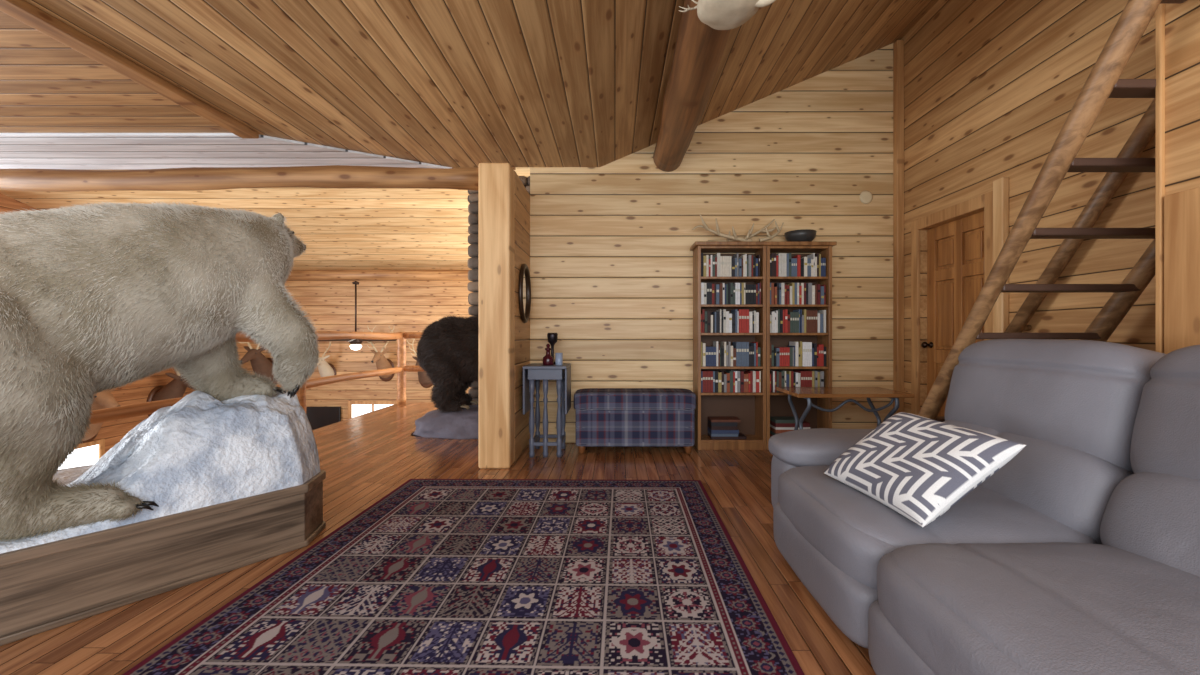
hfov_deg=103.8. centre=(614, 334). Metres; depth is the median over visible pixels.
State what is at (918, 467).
throw pillow
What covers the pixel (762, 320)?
bookcase
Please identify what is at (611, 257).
wall
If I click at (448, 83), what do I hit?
ceiling
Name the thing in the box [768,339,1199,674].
reclining sofa
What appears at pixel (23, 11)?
ceiling beam
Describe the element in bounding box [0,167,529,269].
wall
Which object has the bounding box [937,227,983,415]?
panels
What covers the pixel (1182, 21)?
wall
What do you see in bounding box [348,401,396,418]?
frame
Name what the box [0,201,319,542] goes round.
bear
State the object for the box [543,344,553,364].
decanter
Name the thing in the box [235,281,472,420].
wall
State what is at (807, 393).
table
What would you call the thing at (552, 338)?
candlestick
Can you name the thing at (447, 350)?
bear
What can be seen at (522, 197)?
wall partition
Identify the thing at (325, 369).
head
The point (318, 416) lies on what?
television
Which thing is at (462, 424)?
rock base
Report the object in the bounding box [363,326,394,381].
head
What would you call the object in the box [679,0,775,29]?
antler chandelier
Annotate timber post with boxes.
[478,163,514,467]
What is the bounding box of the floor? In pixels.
[0,403,875,674]
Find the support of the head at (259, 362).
attached to the wall at (403, 306)
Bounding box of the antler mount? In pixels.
[692,214,783,240]
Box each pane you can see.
[58,444,98,469]
[352,404,393,417]
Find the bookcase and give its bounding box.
[690,241,836,449]
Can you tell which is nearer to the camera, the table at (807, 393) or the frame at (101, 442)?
the table at (807, 393)
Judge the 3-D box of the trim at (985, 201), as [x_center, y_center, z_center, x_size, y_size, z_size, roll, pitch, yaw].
[2.808,0.000,3.950,0.025,2.140,0.980,0,0,0]
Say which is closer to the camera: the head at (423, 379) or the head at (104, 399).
the head at (104, 399)
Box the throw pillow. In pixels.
[824,412,1025,526]
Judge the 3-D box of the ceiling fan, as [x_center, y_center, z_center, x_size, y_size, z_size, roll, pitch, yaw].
[-5.531,-0.415,10.118,1.629,1.490,1.659,0,0,0]
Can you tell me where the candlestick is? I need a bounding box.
[547,333,557,363]
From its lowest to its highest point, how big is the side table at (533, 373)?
0.800 m
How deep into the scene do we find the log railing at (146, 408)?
5.51 m
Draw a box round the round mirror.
[518,264,530,322]
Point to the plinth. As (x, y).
(236, 482)
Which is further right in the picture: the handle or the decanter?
the handle
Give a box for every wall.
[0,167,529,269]
[0,193,195,452]
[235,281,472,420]
[452,43,893,442]
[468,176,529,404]
[901,0,1154,412]
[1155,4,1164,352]
[1165,0,1199,195]
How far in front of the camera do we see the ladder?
2.17 m
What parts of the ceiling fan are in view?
motor, lamp shade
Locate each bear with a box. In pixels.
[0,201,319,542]
[416,314,477,412]
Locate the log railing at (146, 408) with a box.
[89,331,425,423]
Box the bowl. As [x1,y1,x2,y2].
[784,229,816,240]
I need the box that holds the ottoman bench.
[574,388,695,453]
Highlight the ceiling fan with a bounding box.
[316,281,396,349]
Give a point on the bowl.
(803, 234)
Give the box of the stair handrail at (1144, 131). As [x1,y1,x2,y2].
[1004,98,1154,332]
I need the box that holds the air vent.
[859,191,872,203]
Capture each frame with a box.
[74,439,104,458]
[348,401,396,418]
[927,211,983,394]
[993,177,1008,332]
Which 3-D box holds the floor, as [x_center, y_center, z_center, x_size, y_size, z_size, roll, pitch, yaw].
[-0.215,1.170,2.925,6.370,0.200,9.050,0,0,0]
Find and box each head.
[79,387,119,443]
[146,367,196,416]
[238,342,277,383]
[317,341,335,376]
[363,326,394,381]
[406,339,431,387]
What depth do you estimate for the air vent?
4.63 m
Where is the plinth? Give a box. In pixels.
[0,390,325,645]
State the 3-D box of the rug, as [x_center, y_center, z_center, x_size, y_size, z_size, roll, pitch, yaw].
[-0.465,1.062,1.870,2.179,0.013,3.173,0,0,0]
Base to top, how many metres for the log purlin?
0.330 m
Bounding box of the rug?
[122,479,804,674]
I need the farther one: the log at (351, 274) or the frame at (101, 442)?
the log at (351, 274)
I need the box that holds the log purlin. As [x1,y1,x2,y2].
[653,0,730,171]
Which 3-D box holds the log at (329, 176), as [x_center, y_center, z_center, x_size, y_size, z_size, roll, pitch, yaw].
[-5.301,-1.277,3.866,8.403,0.221,0.214,0,0,0]
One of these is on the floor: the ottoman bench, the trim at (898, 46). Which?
the ottoman bench
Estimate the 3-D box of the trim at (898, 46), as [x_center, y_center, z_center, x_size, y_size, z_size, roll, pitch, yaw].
[2.785,-0.905,4.615,0.070,3.950,0.070,0,0,0]
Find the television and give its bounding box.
[306,406,340,429]
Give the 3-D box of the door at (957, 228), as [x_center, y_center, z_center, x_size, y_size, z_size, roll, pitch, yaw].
[2.900,0.045,3.950,0.040,2.030,0.780,0,0,0]
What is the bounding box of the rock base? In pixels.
[411,405,477,439]
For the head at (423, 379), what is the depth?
10.76 m
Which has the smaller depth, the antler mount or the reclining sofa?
the reclining sofa
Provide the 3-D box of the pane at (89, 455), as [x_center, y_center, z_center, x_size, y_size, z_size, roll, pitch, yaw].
[-9.580,2.420,8.300,0.040,0.800,0.800,0,0,0]
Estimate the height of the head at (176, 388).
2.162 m
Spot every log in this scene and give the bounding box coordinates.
[0,165,477,191]
[286,269,468,280]
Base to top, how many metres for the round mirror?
0.544 m
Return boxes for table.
[522,363,570,456]
[776,387,913,429]
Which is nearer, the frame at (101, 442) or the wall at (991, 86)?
the wall at (991, 86)
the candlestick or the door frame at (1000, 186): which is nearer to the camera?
the door frame at (1000, 186)
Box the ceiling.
[0,0,937,166]
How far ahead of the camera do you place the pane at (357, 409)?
10.98 m
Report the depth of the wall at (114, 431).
9.20 m
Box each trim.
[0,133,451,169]
[893,40,903,414]
[911,191,992,414]
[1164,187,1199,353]
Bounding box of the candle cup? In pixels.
[555,353,562,364]
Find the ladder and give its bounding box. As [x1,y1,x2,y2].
[918,0,1186,421]
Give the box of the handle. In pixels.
[921,342,932,347]
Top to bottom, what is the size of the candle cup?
0.110 m
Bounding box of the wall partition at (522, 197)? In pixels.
[514,171,529,461]
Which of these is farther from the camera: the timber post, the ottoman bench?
the ottoman bench

